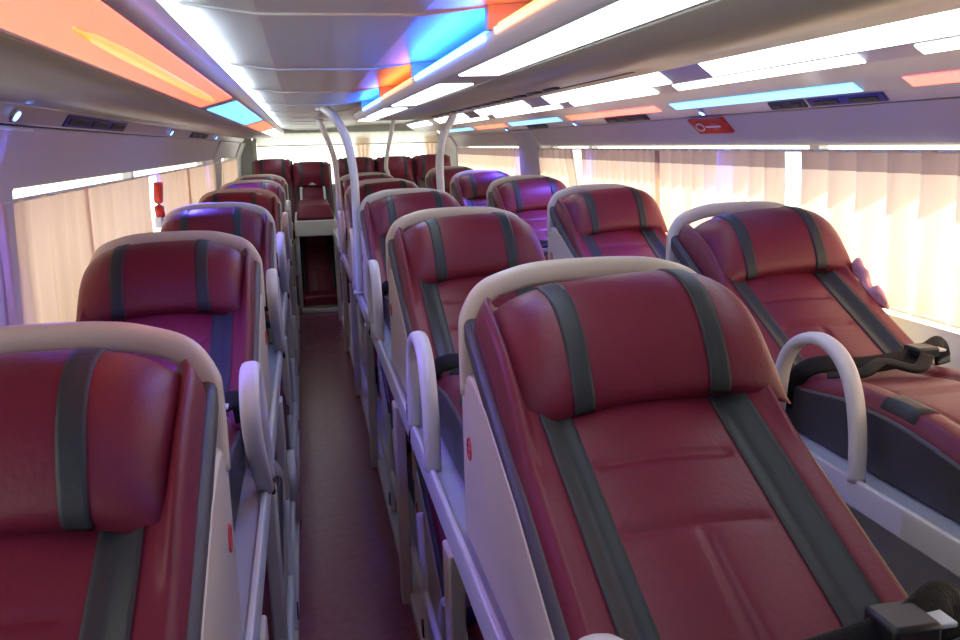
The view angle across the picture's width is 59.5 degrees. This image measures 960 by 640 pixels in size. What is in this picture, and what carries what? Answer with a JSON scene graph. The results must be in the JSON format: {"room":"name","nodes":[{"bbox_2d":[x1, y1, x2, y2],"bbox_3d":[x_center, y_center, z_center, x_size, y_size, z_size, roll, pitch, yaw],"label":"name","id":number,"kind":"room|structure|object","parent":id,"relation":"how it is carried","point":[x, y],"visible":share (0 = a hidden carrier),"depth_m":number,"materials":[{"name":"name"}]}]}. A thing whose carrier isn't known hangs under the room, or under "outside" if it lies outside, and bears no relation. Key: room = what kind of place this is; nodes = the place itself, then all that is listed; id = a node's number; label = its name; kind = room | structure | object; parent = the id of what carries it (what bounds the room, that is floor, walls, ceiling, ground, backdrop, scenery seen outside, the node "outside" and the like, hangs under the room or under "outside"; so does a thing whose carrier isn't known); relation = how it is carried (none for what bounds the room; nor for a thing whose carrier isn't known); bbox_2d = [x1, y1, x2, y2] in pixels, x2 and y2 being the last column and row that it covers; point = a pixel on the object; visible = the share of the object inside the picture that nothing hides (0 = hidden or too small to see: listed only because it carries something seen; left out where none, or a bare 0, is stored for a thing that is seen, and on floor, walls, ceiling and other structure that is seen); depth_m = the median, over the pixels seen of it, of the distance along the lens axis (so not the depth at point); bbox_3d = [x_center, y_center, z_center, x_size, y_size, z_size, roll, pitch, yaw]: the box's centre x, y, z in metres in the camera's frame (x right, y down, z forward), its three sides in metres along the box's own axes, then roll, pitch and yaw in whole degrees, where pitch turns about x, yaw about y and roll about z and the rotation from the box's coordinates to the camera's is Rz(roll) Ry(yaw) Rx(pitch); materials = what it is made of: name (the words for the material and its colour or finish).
{"room":"vehicle interior","nodes":[
{"label":"vehicle interior","id":0,"kind":"room"},
{"bbox_2d":[5,125,239,188],"bbox_3d":[-1.685,-0.929,4.273,0.220,0.305,11.850,-4,12,-11],"label":"wall","id":1,"kind":"structure","parent":0,"point":[52,155],"depth_m":2.85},
{"bbox_2d":[0,125,33,325],"bbox_3d":[-1.114,-0.097,1.817,0.205,0.632,0.540,-4,12,-11],"label":"trim","id":2,"kind":"structure","parent":1,"relation":"attached to","point":[14,140],"depth_m":1.97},
{"bbox_2d":[1,159,232,204],"bbox_3d":[-1.701,-0.832,4.681,0.010,0.010,9.400,-4,12,-11],"label":"rail","id":3,"kind":"object","parent":1,"relation":"attached to","point":[6,202],"visible":0.89,"depth_m":2.61,"materials":[{"name":"metal"}]},
{"bbox_2d":[0,187,91,324],"bbox_3d":[-1.201,-0.121,2.381,0.035,0.474,0.867,-4,12,-11],"label":"curtain","id":4,"kind":"object","parent":3,"relation":"hanging from","point":[54,249],"visible":0.68,"depth_m":2.29,"materials":[{"name":"beige fabric"}]},
{"bbox_2d":[86,175,152,255],"bbox_3d":[-1.403,-0.316,3.333,0.036,0.474,1.251,-4,12,-11],"label":"curtain","id":5,"kind":"object","parent":3,"relation":"hanging from","point":[123,208],"visible":0.52,"depth_m":3.25,"materials":[{"name":"beige fabric"}]},
{"bbox_2d":[156,168,191,217],"bbox_3d":[-1.701,-0.602,4.724,0.036,0.474,1.263,-4,12,-11],"label":"curtain","id":6,"kind":"object","parent":3,"relation":"hanging from","point":[175,184],"visible":0.48,"depth_m":4.66,"materials":[{"name":"beige fabric"}]},
{"bbox_2d":[187,163,216,204],"bbox_3d":[-1.983,-0.871,6.031,0.037,0.474,1.720,-4,12,-11],"label":"curtain","id":7,"kind":"object","parent":3,"relation":"hanging from","point":[203,178],"visible":0.58,"depth_m":5.91,"materials":[{"name":"beige fabric"}]},
{"bbox_2d":[221,160,231,185],"bbox_3d":[-2.400,-1.272,7.977,0.042,0.474,0.921,-4,12,-11],"label":"curtain","id":8,"kind":"object","parent":3,"relation":"hanging from","point":[226,165],"visible":0.5,"depth_m":7.80,"materials":[{"name":"beige fabric"}]},
{"bbox_2d":[231,159,237,181],"bbox_3d":[-2.579,-1.443,8.811,0.042,0.474,0.921,-4,12,-11],"label":"curtain","id":9,"kind":"object","parent":3,"relation":"hanging from","point":[234,169],"visible":0.48,"depth_m":8.77,"materials":[{"name":"beige fabric"}]},
{"bbox_2d":[0,0,284,142],"bbox_3d":[-1.288,-0.959,4.012,0.508,0.150,11.200,-4,12,-11],"label":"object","id":10,"kind":"object","parent":1,"relation":"attached to","point":[131,62],"visible":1,"depth_m":1.34,"materials":[{"name":"white"}]},
{"bbox_2d":[9,108,20,121],"bbox_3d":[-1.028,-0.453,1.857,0.026,0.030,0.034,-4,12,-11],"label":"light","id":11,"kind":"object","parent":10,"relation":"attached to","point":[16,113],"visible":1,"depth_m":1.85,"materials":[{"name":"white plastic"}]},
{"bbox_2d":[62,114,127,131],"bbox_3d":[-1.198,-0.616,2.642,0.026,0.033,0.800,-4,12,-11],"label":"air vent","id":12,"kind":"object","parent":10,"relation":"attached to","point":[74,121],"visible":1,"depth_m":2.54,"materials":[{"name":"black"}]},
{"bbox_2d":[189,132,208,138],"bbox_3d":[-1.763,-1.158,5.278,0.026,0.033,0.900,-4,12,-11],"label":"air vent","id":13,"kind":"object","parent":10,"relation":"attached to","point":[193,134],"visible":0.99,"depth_m":5.20,"materials":[{"name":"grey"}]},
{"bbox_2d":[154,182,165,227],"bbox_3d":[-1.532,-0.551,4.015,0.050,0.214,0.075,-4,12,-11],"label":"hammer","id":14,"kind":"object","parent":1,"relation":"attached to","point":[158,186],"visible":0.96,"depth_m":3.99,"materials":[{"name":"red plastic"}]},
{"bbox_2d":[197,141,227,189],"bbox_3d":[-2.261,-1.198,7.171,0.205,0.632,0.650,-4,12,-11],"label":"trim","id":15,"kind":"structure","parent":1,"relation":"attached to","point":[221,147],"depth_m":7.08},
{"bbox_2d":[228,143,245,177],"bbox_3d":[-2.789,-1.706,9.640,0.205,0.632,0.800,-4,12,-11],"label":"trim","id":16,"kind":"structure","parent":1,"relation":"attached to","point":[241,147],"depth_m":9.51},
{"bbox_2d":[223,124,412,274],"bbox_3d":[-1.647,-1.540,10.378,2.850,1.910,0.080,-4,12,-11],"label":"wall","id":17,"kind":"structure","parent":0,"point":[247,157],"depth_m":10.20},
{"bbox_2d":[252,130,438,187],"bbox_3d":[-1.598,-1.960,10.276,2.280,0.670,0.090,-4,12,-11],"label":"window","id":18,"kind":"structure","parent":17,"relation":"in","point":[254,147],"depth_m":10.00,"materials":[{"name":"clear glass"}]},
{"bbox_2d":[256,131,436,146],"bbox_3d":[-1.582,-2.188,10.123,2.160,0.151,0.012,-4,12,-11],"label":"blind","id":19,"kind":"object","parent":18,"relation":"attached to","point":[375,137],"visible":0.79,"depth_m":10.14,"materials":[{"name":"fabric"}]},
{"bbox_2d":[356,144,369,157],"bbox_3d":[-1.416,-1.971,10.234,0.180,0.500,0.040,-4,12,-11],"label":"curtain","id":20,"kind":"object","parent":18,"relation":"hanging from","point":[363,150],"visible":0.44,"depth_m":10.22,"materials":[{"name":"fabric"}]},
{"bbox_2d":[424,136,438,153],"bbox_3d":[-0.585,-2.026,10.401,0.200,0.500,0.040,-4,12,-11],"label":"curtain","id":21,"kind":"object","parent":18,"relation":"hanging from","point":[430,148],"visible":0.37,"depth_m":10.38,"materials":[{"name":"fabric"}]},
{"bbox_2d":[157,0,533,129],"bbox_3d":[-0.442,-1.205,4.482,2.650,0.130,11.850,-4,12,-11],"label":"ceiling","id":22,"kind":"structure","parent":0,"point":[274,42],"depth_m":1.70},
{"bbox_2d":[274,115,341,117],"bbox_3d":[-1.189,-1.412,5.818,0.478,0.025,0.012,-4,12,-11],"label":"trim","id":23,"kind":"structure","parent":22,"relation":"attached to","point":[339,115],"depth_m":5.82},
{"bbox_2d":[269,109,349,112],"bbox_3d":[-1.004,-1.234,4.955,0.478,0.025,0.012,-4,12,-11],"label":"trim","id":24,"kind":"structure","parent":22,"relation":"attached to","point":[349,109],"depth_m":4.95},
{"bbox_2d":[262,101,360,105],"bbox_3d":[-0.809,-1.047,4.045,0.478,0.025,0.012,-4,12,-11],"label":"trim","id":25,"kind":"structure","parent":22,"relation":"attached to","point":[357,101],"depth_m":4.05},
{"bbox_2d":[251,87,378,92],"bbox_3d":[-0.610,-0.856,3.115,0.478,0.025,0.012,-4,12,-11],"label":"trim","id":26,"kind":"structure","parent":22,"relation":"attached to","point":[377,87],"depth_m":3.12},
{"bbox_2d":[229,63,410,70],"bbox_3d":[-0.415,-0.668,2.204,0.478,0.025,0.012,-4,12,-11],"label":"trim","id":27,"kind":"structure","parent":22,"relation":"attached to","point":[229,63],"depth_m":2.20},
{"bbox_2d":[178,2,486,16],"bbox_3d":[-0.220,-0.481,1.294,0.478,0.025,0.012,-4,12,-11],"label":"trim","id":28,"kind":"structure","parent":22,"relation":"attached to","point":[180,3],"depth_m":1.29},
{"bbox_2d":[354,0,959,120],"bbox_3d":[0.152,-0.587,1.873,0.498,0.100,6.360,-4,12,-11],"label":"panel","id":29,"kind":"object","parent":22,"relation":"attached to","point":[536,48],"visible":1,"depth_m":1.25,"materials":[{"name":"white"}]},
{"bbox_2d":[417,31,489,73],"bbox_3d":[-0.064,-0.569,1.804,0.028,0.018,0.870,-4,12,-11],"label":"lamp","id":30,"kind":"object","parent":29,"relation":"attached to","point":[481,39],"depth_m":1.62,"materials":[{"name":"blue"}]},
{"bbox_2d":[498,0,536,23],"bbox_3d":[0.129,-0.384,0.903,0.028,0.018,0.850,-4,12,-11],"label":"lamp","id":31,"kind":"object","parent":29,"relation":"attached to","point":[530,9],"depth_m":1.15,"materials":[{"name":"orange"}]},
{"bbox_2d":[295,273,418,639],"bbox_3d":[-0.374,0.598,4.867,2.800,0.060,11.850,-4,12,-11],"label":"floor","id":32,"kind":"structure","parent":0,"point":[350,584],"depth_m":3.62,"materials":[{"name":"carpet"}]},
{"bbox_2d":[285,306,299,639],"bbox_3d":[-1.116,0.813,3.683,0.635,0.043,9.200,-4,12,-11],"label":"platform","id":33,"kind":"object","parent":32,"relation":"on","point":[296,632],"visible":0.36,"depth_m":4.02,"materials":[{"name":"white paint"}]},
{"bbox_2d":[234,222,296,639],"bbox_3d":[-1.309,0.284,4.473,0.607,0.760,11.000,-4,12,-11],"label":"frame","id":34,"kind":"object","parent":33,"relation":"on","point":[257,538],"visible":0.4,"depth_m":2.15,"materials":[{"name":"white paint"}]},
{"bbox_2d":[0,321,242,639],"bbox_3d":[-0.459,0.470,0.493,0.558,0.612,1.766,-4,12,-11],"label":"sleeper berth","id":35,"kind":"object","parent":34,"relation":"on","point":[116,520],"visible":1,"depth_m":1.04,"materials":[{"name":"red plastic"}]},
{"bbox_2d":[76,231,275,530],"bbox_3d":[-0.752,0.189,1.861,0.558,0.612,1.766,-4,12,-11],"label":"sleeper berth","id":36,"kind":"object","parent":34,"relation":"on","point":[199,286],"visible":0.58,"depth_m":2.37,"materials":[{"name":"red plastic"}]},
{"bbox_2d":[226,416,236,450],"bbox_3d":[-0.693,0.401,1.544,0.410,0.158,1.040,-4,12,-11],"label":"seat cushion","id":37,"kind":"object","parent":36,"relation":"on","point":[231,420],"depth_m":2.01,"materials":[{"name":"red leather"}]},
{"bbox_2d":[160,202,284,357],"bbox_3d":[-1.045,-0.093,3.229,0.558,0.612,1.766,-4,12,-11],"label":"sleeper berth","id":38,"kind":"object","parent":34,"relation":"on","point":[253,223],"visible":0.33,"depth_m":3.77,"materials":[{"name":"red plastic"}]},
{"bbox_2d":[198,188,289,298],"bbox_3d":[-1.338,-0.374,4.597,0.558,0.612,1.766,-4,12,-11],"label":"sleeper berth","id":39,"kind":"object","parent":34,"relation":"on","point":[266,199],"visible":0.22,"depth_m":5.15,"materials":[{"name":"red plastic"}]},
{"bbox_2d":[220,180,291,264],"bbox_3d":[-1.631,-0.655,5.965,0.558,0.612,1.766,-4,12,-11],"label":"sleeper berth","id":40,"kind":"object","parent":34,"relation":"on","point":[272,186],"visible":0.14,"depth_m":6.54,"materials":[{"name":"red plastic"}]},
{"bbox_2d":[235,174,292,243],"bbox_3d":[-1.924,-0.937,7.333,0.558,0.612,1.766,-4,12,-11],"label":"sleeper berth","id":41,"kind":"object","parent":34,"relation":"on","point":[271,177],"visible":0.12,"depth_m":7.93,"materials":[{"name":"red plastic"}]},
{"bbox_2d":[252,159,295,239],"bbox_3d":[-2.196,-1.299,8.941,0.434,0.810,0.956,-4,12,-11],"label":"rear berth","id":42,"kind":"object","parent":34,"relation":"on","point":[283,168],"visible":0.36,"depth_m":9.12,"materials":[{"name":"red leather"}]},
{"bbox_2d":[262,460,287,639],"bbox_3d":[-0.707,0.889,1.970,0.558,0.612,1.766,-4,12,-11],"label":"sleeper berth","id":43,"kind":"object","parent":33,"relation":"on","point":[279,479],"visible":0.04,"depth_m":2.58,"materials":[{"name":"grey plastic"}]},
{"bbox_2d":[275,367,301,520],"bbox_3d":[-1.000,0.607,3.338,0.558,0.612,1.766,-4,12,-11],"label":"sleeper berth","id":44,"kind":"object","parent":33,"relation":"on","point":[294,488],"visible":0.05,"depth_m":3.26,"materials":[{"name":"grey plastic"}]},
{"bbox_2d":[282,287,299,639],"bbox_3d":[-0.957,0.449,4.321,0.032,0.401,6.300,-4,12,-11],"label":"guard rail","id":45,"kind":"object","parent":33,"relation":"on","point":[292,422],"visible":0.85,"depth_m":2.92,"materials":[{"name":"metal"}]},
{"bbox_2d":[294,199,336,308],"bbox_3d":[-1.696,-0.724,8.730,0.400,0.995,1.280,-4,12,-11],"label":"bench","id":46,"kind":"object","parent":32,"relation":"on","point":[312,217],"visible":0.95,"depth_m":8.09,"materials":[{"name":"leather"}]},
{"bbox_2d":[297,199,333,220],"bbox_3d":[-1.698,-1.138,8.603,0.350,0.133,1.120,-4,12,-11],"label":"cushion","id":47,"kind":"object","parent":46,"relation":"on","point":[320,209],"depth_m":8.11,"materials":[{"name":"red leather"}]},
{"bbox_2d":[299,235,337,306],"bbox_3d":[-1.608,-0.591,8.335,0.366,0.794,0.733,-4,12,-11],"label":"rear berth","id":48,"kind":"object","parent":46,"relation":"on","point":[317,252],"visible":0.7,"depth_m":8.37,"materials":[{"name":"red leather"}]},
{"bbox_2d":[303,291,337,306],"bbox_3d":[-1.554,-0.210,8.188,0.330,0.107,0.280,-4,12,-11],"label":"seat cushion","id":49,"kind":"object","parent":48,"relation":"on","point":[310,298],"depth_m":8.07,"materials":[{"name":"red leather"}]},
{"bbox_2d":[302,307,337,313],"bbox_3d":[-1.535,-0.096,8.059,0.340,0.035,0.080,-4,12,-11],"label":"step","id":50,"kind":"structure","parent":32,"relation":"on","point":[322,309],"depth_m":8.03,"materials":[{"name":"white paint"}]},
{"bbox_2d":[342,303,433,639],"bbox_3d":[-0.180,0.751,3.871,0.532,0.043,9.200,-4,12,-11],"label":"platform","id":51,"kind":"object","parent":32,"relation":"on","point":[416,604],"visible":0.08,"depth_m":3.67,"materials":[{"name":"white paint"}]},
{"bbox_2d":[359,306,379,410],"bbox_3d":[-0.415,0.226,5.082,0.552,0.604,1.757,-4,12,-11],"label":"sleeper berth","id":52,"kind":"object","parent":51,"relation":"on","point":[362,320],"visible":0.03,"depth_m":5.35,"materials":[{"name":"grey plastic"}]},
{"bbox_2d":[342,301,442,639],"bbox_3d":[-0.539,0.442,4.304,0.032,0.401,6.500,-4,12,-11],"label":"guard rail","id":53,"kind":"object","parent":51,"relation":"on","point":[430,628],"visible":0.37,"depth_m":2.59,"materials":[{"name":"metal"}]},
{"bbox_2d":[377,354,414,506],"bbox_3d":[-0.122,0.507,3.714,0.552,0.604,1.757,-4,12,-11],"label":"sleeper berth","id":54,"kind":"object","parent":51,"relation":"on","point":[386,396],"visible":0.04,"depth_m":4.12,"materials":[{"name":"grey plastic"}]},
{"bbox_2d":[407,450,411,465],"bbox_3d":[-0.035,0.717,3.402,0.410,0.158,1.040,-4,12,-11],"label":"seat cushion","id":55,"kind":"object","parent":54,"relation":"on","point":[409,452],"depth_m":3.75,"materials":[{"name":"red leather"}]},
{"bbox_2d":[332,228,512,639],"bbox_3d":[-0.202,0.378,3.842,0.576,0.784,9.300,-4,12,-11],"label":"frame","id":56,"kind":"object","parent":51,"relation":"on","point":[462,568],"visible":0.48,"depth_m":2.19,"materials":[{"name":"white paint"}]},
{"bbox_2d":[314,119,341,246],"bbox_3d":[-1.146,-1.044,6.425,0.182,0.968,0.068,-4,12,-11],"label":"pole","id":57,"kind":"object","parent":56,"relation":"on","point":[319,122],"visible":0.84,"depth_m":6.39,"materials":[{"name":"grey metal"}]},
{"bbox_2d":[316,106,363,294],"bbox_3d":[-0.743,-0.632,4.391,0.313,0.982,0.124,10,17,44],"label":"pole","id":58,"kind":"object","parent":56,"relation":"on","point":[350,154],"visible":0.93,"depth_m":4.30,"materials":[{"name":"grey metal"}]},
{"bbox_2d":[338,172,393,255],"bbox_3d":[-0.792,-0.780,6.348,0.552,0.604,1.757,-4,12,-11],"label":"sleeper berth","id":59,"kind":"object","parent":56,"relation":"on","point":[344,180],"visible":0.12,"depth_m":6.76,"materials":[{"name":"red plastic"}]},
{"bbox_2d":[344,178,418,284],"bbox_3d":[-0.499,-0.499,4.979,0.552,0.604,1.757,-4,12,-11],"label":"sleeper berth","id":60,"kind":"object","parent":56,"relation":"on","point":[367,187],"visible":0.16,"depth_m":5.54,"materials":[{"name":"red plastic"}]},
{"bbox_2d":[384,120,395,174],"bbox_3d":[-0.825,-1.384,7.884,0.146,1.015,0.065,-4,12,-11],"label":"pole","id":61,"kind":"object","parent":56,"relation":"on","point":[392,125],"visible":0.63,"depth_m":7.82,"materials":[{"name":"grey metal"}]},
{"bbox_2d":[359,188,460,340],"bbox_3d":[-0.206,-0.217,3.612,0.553,0.604,1.757,-4,12,-11],"label":"sleeper berth","id":62,"kind":"object","parent":56,"relation":"on","point":[376,219],"visible":0.29,"depth_m":4.11,"materials":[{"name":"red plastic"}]},
{"bbox_2d":[436,114,456,191],"bbox_3d":[-0.179,-0.784,4.964,0.182,1.016,0.082,-4,12,-11],"label":"pole","id":63,"kind":"object","parent":56,"relation":"on","point":[450,121],"visible":0.53,"depth_m":4.89,"materials":[{"name":"grey metal"}]},
{"bbox_2d":[385,206,547,483],"bbox_3d":[0.086,0.064,2.244,0.551,0.604,1.757,-4,12,-11],"label":"sleeper berth","id":64,"kind":"object","parent":56,"relation":"on","point":[432,266],"visible":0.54,"depth_m":2.73,"materials":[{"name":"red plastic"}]},
{"bbox_2d":[437,370,462,420],"bbox_3d":[0.175,0.274,1.932,0.410,0.158,1.040,-4,12,-11],"label":"seat cushion","id":65,"kind":"object","parent":64,"relation":"on","point":[448,381],"depth_m":2.15,"materials":[{"name":"red leather"}]},
{"bbox_2d":[458,256,959,639],"bbox_3d":[0.380,0.345,0.876,0.552,0.604,1.757,-4,12,-11],"label":"sleeper berth","id":66,"kind":"object","parent":56,"relation":"on","point":[636,467],"visible":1,"depth_m":1.30,"materials":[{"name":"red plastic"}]},
{"bbox_2d":[412,448,483,639],"bbox_3d":[0.171,0.789,2.346,0.552,0.604,1.757,-4,12,-11],"label":"sleeper berth","id":67,"kind":"object","parent":51,"relation":"on","point":[435,535],"visible":0.04,"depth_m":2.72,"materials":[{"name":"grey plastic"}]},
{"bbox_2d":[467,622,483,639],"bbox_3d":[0.258,0.999,2.034,0.410,0.158,1.040,-4,12,-11],"label":"seat cushion","id":68,"kind":"object","parent":67,"relation":"on","point":[474,632],"depth_m":2.39,"materials":[{"name":"red leather"}]},
{"bbox_2d":[796,430,959,576],"bbox_3d":[0.537,0.148,4.840,0.610,0.789,11.000,-4,12,-11],"label":"rail","id":69,"kind":"object","parent":32,"relation":"on","point":[929,531],"visible":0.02,"depth_m":1.78,"materials":[{"name":"white paint"}]},
{"bbox_2d":[425,166,472,193],"bbox_3d":[-0.121,-1.061,7.580,0.553,0.604,1.757,-4,12,-11],"label":"sleeper berth","id":70,"kind":"object","parent":69,"relation":"on","point":[449,171],"visible":0.07,"depth_m":8.14,"materials":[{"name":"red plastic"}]},
{"bbox_2d":[450,169,509,206],"bbox_3d":[0.171,-0.780,6.212,0.552,0.604,1.757,-4,12,-11],"label":"sleeper berth","id":71,"kind":"object","parent":69,"relation":"on","point":[470,190],"visible":0.23,"depth_m":6.73,"materials":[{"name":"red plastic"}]},
{"bbox_2d":[487,175,570,259],"bbox_3d":[0.465,-0.498,4.844,0.553,0.604,1.757,-4,12,-11],"label":"sleeper berth","id":72,"kind":"object","parent":69,"relation":"on","point":[528,197],"visible":0.27,"depth_m":5.37,"materials":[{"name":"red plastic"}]},
{"bbox_2d":[547,184,680,282],"bbox_3d":[0.757,-0.217,3.476,0.552,0.604,1.757,-4,12,-11],"label":"sleeper berth","id":73,"kind":"object","parent":69,"relation":"on","point":[599,220],"visible":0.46,"depth_m":4.00,"materials":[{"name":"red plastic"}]},
{"bbox_2d":[666,201,959,522],"bbox_3d":[1.051,0.064,2.108,0.553,0.604,1.757,-4,12,-11],"label":"sleeper berth","id":74,"kind":"object","parent":69,"relation":"on","point":[855,384],"visible":0.92,"depth_m":2.25,"materials":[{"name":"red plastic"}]},
{"bbox_2d":[851,257,888,308],"bbox_3d":[1.205,-0.117,2.608,0.058,0.141,0.177,-4,12,-11],"label":"cloth","id":75,"kind":"object","parent":74,"relation":"on","point":[861,273],"visible":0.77,"depth_m":2.59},
{"bbox_2d":[799,365,959,464],"bbox_3d":[1.138,0.274,1.796,0.410,0.158,1.040,-4,12,-11],"label":"seat cushion","id":76,"kind":"object","parent":74,"relation":"on","point":[913,411],"depth_m":1.96,"materials":[{"name":"red leather"}]},
{"bbox_3d":[-1.446,-0.907,9.560,2.480,0.198,1.780,-4,12,-11],"label":"platform","id":77,"kind":"object","parent":32,"relation":"on","visible":0},
{"bbox_2d":[292,161,334,215],"bbox_3d":[-1.789,-1.287,9.031,0.434,0.810,0.956,-4,12,-11],"label":"rear berth","id":78,"kind":"object","parent":77,"relation":"on","point":[312,180],"visible":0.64,"depth_m":9.22,"materials":[{"name":"red leather"}]},
{"bbox_2d":[337,157,375,177],"bbox_3d":[-1.305,-1.353,9.121,0.434,0.810,0.956,-4,12,-11],"label":"rear berth","id":79,"kind":"object","parent":77,"relation":"on","point":[364,164],"visible":0.23,"depth_m":9.29,"materials":[{"name":"red leather"}]},
{"bbox_2d":[375,156,414,182],"bbox_3d":[-0.885,-1.381,9.205,0.434,0.810,0.956,-4,12,-11],"label":"rear berth","id":80,"kind":"object","parent":77,"relation":"on","point":[401,167],"visible":0.34,"depth_m":9.38,"materials":[{"name":"red leather"}]},
{"bbox_2d":[413,154,450,187],"bbox_3d":[-0.464,-1.419,9.287,0.434,0.810,0.956,-4,12,-11],"label":"rear berth","id":81,"kind":"object","parent":77,"relation":"on","point":[422,164],"visible":0.3,"depth_m":9.45,"materials":[{"name":"red leather"}]},
{"bbox_2d":[451,97,959,145],"bbox_3d":[0.809,-1.141,4.763,0.240,0.290,11.850,-4,12,-11],"label":"panel","id":82,"kind":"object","parent":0,"point":[930,120],"depth_m":2.99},
{"bbox_2d":[438,136,464,165],"bbox_3d":[-0.326,-1.865,10.056,0.210,0.655,0.950,-4,12,-11],"label":"trim","id":83,"kind":"structure","parent":82,"relation":"attached to","point":[451,150],"depth_m":9.75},
{"bbox_2d":[511,130,551,174],"bbox_3d":[0.418,-1.150,6.581,0.210,0.655,0.600,-4,12,-11],"label":"trim","id":84,"kind":"structure","parent":82,"relation":"attached to","point":[527,142],"depth_m":6.50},
{"bbox_2d":[405,9,959,135],"bbox_3d":[0.537,-1.106,4.373,0.510,0.158,11.200,-4,12,-11],"label":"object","id":85,"kind":"object","parent":82,"relation":"attached to","point":[918,58],"visible":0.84,"depth_m":2.50,"materials":[{"name":"white"}]},
{"bbox_2d":[408,121,432,127],"bbox_3d":[-0.635,-2.039,8.760,0.054,0.041,1.540,-4,12,-11],"label":"light","id":86,"kind":"object","parent":85,"relation":"attached to","point":[413,124],"depth_m":8.70,"materials":[{"name":"white"}]},
{"bbox_2d":[527,124,548,128],"bbox_3d":[0.407,-1.372,5.960,0.027,0.028,0.500,-4,12,-11],"label":"air vent","id":87,"kind":"object","parent":85,"relation":"attached to","point":[540,125],"visible":1,"depth_m":5.93,"materials":[{"name":"grey"}]},
{"bbox_2d":[604,115,649,122],"bbox_3d":[0.754,-1.039,4.340,0.027,0.028,0.580,-4,12,-11],"label":"air vent","id":88,"kind":"object","parent":85,"relation":"attached to","point":[636,117],"visible":1,"depth_m":4.30,"materials":[{"name":"grey"}]},
{"bbox_2d":[768,100,808,109],"bbox_3d":[1.062,-0.743,2.902,0.027,0.028,0.220,-4,12,-11],"label":"air vent","id":89,"kind":"object","parent":85,"relation":"attached to","point":[796,103],"visible":1,"depth_m":2.89,"materials":[{"name":"grey"}]},
{"bbox_2d":[806,92,888,106],"bbox_3d":[1.128,-0.680,2.595,0.027,0.028,0.380,-4,12,-11],"label":"air vent","id":90,"kind":"object","parent":85,"relation":"attached to","point":[880,96],"visible":1,"depth_m":2.57,"materials":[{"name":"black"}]},
{"bbox_2d":[459,148,958,153],"bbox_3d":[0.682,-1.047,5.147,0.010,0.010,9.400,-4,12,-11],"label":"rail","id":91,"kind":"object","parent":82,"relation":"attached to","point":[745,150],"visible":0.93,"depth_m":3.01,"materials":[{"name":"metal"}]},
{"bbox_2d":[457,148,492,169],"bbox_3d":[-0.040,-1.526,8.665,0.065,0.487,1.929,-4,12,-11],"label":"curtain","id":92,"kind":"object","parent":91,"relation":"hanging from","point":[475,159],"visible":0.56,"depth_m":8.51,"materials":[{"name":"fabric"}]},
{"bbox_2d":[491,148,520,175],"bbox_3d":[0.236,-1.260,7.370,0.062,0.487,0.970,-4,12,-11],"label":"curtain","id":93,"kind":"object","parent":91,"relation":"hanging from","point":[505,160],"visible":0.48,"depth_m":7.24,"materials":[{"name":"fabric"}]},
{"bbox_2d":[537,148,577,195],"bbox_3d":[0.556,-0.954,5.884,0.065,0.487,0.927,-4,12,-11],"label":"curtain","id":94,"kind":"object","parent":91,"relation":"hanging from","point":[559,164],"visible":0.55,"depth_m":5.83,"materials":[{"name":"fabric"}]},
{"bbox_2d":[581,149,659,207],"bbox_3d":[0.784,-0.735,4.818,0.062,0.487,1.206,-4,12,-11],"label":"curtain","id":95,"kind":"object","parent":91,"relation":"hanging from","point":[632,168],"visible":0.5,"depth_m":4.68,"materials":[{"name":"fabric"}]},
{"bbox_2d":[655,149,784,234],"bbox_3d":[1.021,-0.509,3.722,0.072,0.487,1.158,-4,12,-11],"label":"curtain","id":96,"kind":"object","parent":91,"relation":"hanging from","point":[694,178],"visible":0.59,"depth_m":3.66,"materials":[{"name":"fabric"}]},
{"bbox_2d":[800,150,959,324],"bbox_3d":[1.409,-0.135,1.903,0.080,0.487,2.424,-4,12,-11],"label":"curtain","id":97,"kind":"object","parent":91,"relation":"hanging from","point":[896,211],"visible":0.82,"depth_m":2.53,"materials":[{"name":"fabric"}]},
{"bbox_2d":[687,117,733,133],"bbox_3d":[0.971,-0.820,3.544,0.052,0.067,0.338,-4,12,-11],"label":"sign","id":98,"kind":"object","parent":82,"relation":"attached to","point":[712,125],"visible":1,"depth_m":3.51,"materials":[{"name":"red plastic"}]},
{"bbox_2d":[845,308,959,639],"bbox_3d":[0.903,-0.001,5.018,0.165,0.990,11.850,-4,12,-11],"label":"wall","id":99,"kind":"structure","parent":0,"point":[910,567],"depth_m":2.62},
{"bbox_2d":[465,146,501,147],"bbox_3d":[0.149,-1.440,8.264,0.040,0.560,2.850,-4,12,-11],"label":"window","id":100,"kind":"structure","parent":99,"relation":"in","point":[465,146],"depth_m":8.71,"materials":[{"name":"glass"}]},
{"bbox_2d":[552,145,589,147],"bbox_3d":[0.653,-0.955,5.910,0.040,0.560,0.860,-4,12,-11],"label":"window","id":101,"kind":"structure","parent":99,"relation":"in","point":[553,146],"depth_m":5.96,"materials":[{"name":"white paint"}]},
{"bbox_2d":[590,144,813,148],"bbox_3d":[0.994,-0.627,4.314,0.040,0.560,2.470,-4,12,-11],"label":"rail","id":102,"kind":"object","parent":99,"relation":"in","point":[811,146],"depth_m":3.76,"materials":[{"name":"metal"}]},
{"bbox_2d":[814,143,959,327],"bbox_3d":[1.558,-0.086,1.683,0.040,0.560,3.020,-4,12,-11],"label":"window","id":103,"kind":"structure","parent":99,"relation":"in","point":[816,146],"depth_m":2.65,"materials":[{"name":"white paint"}]},
{"bbox_3d":[-1.724,0.173,4.491,0.165,0.990,11.850,-4,12,-11],"label":"wall","id":104,"kind":"structure","parent":0,"visible":0},
{"bbox_2d":[122,172,132,178],"bbox_3d":[-1.444,-0.271,3.036,0.040,0.505,2.000,-4,12,-11],"label":"window","id":105,"kind":"structure","parent":104,"relation":"in","point":[128,174],"depth_m":3.92,"materials":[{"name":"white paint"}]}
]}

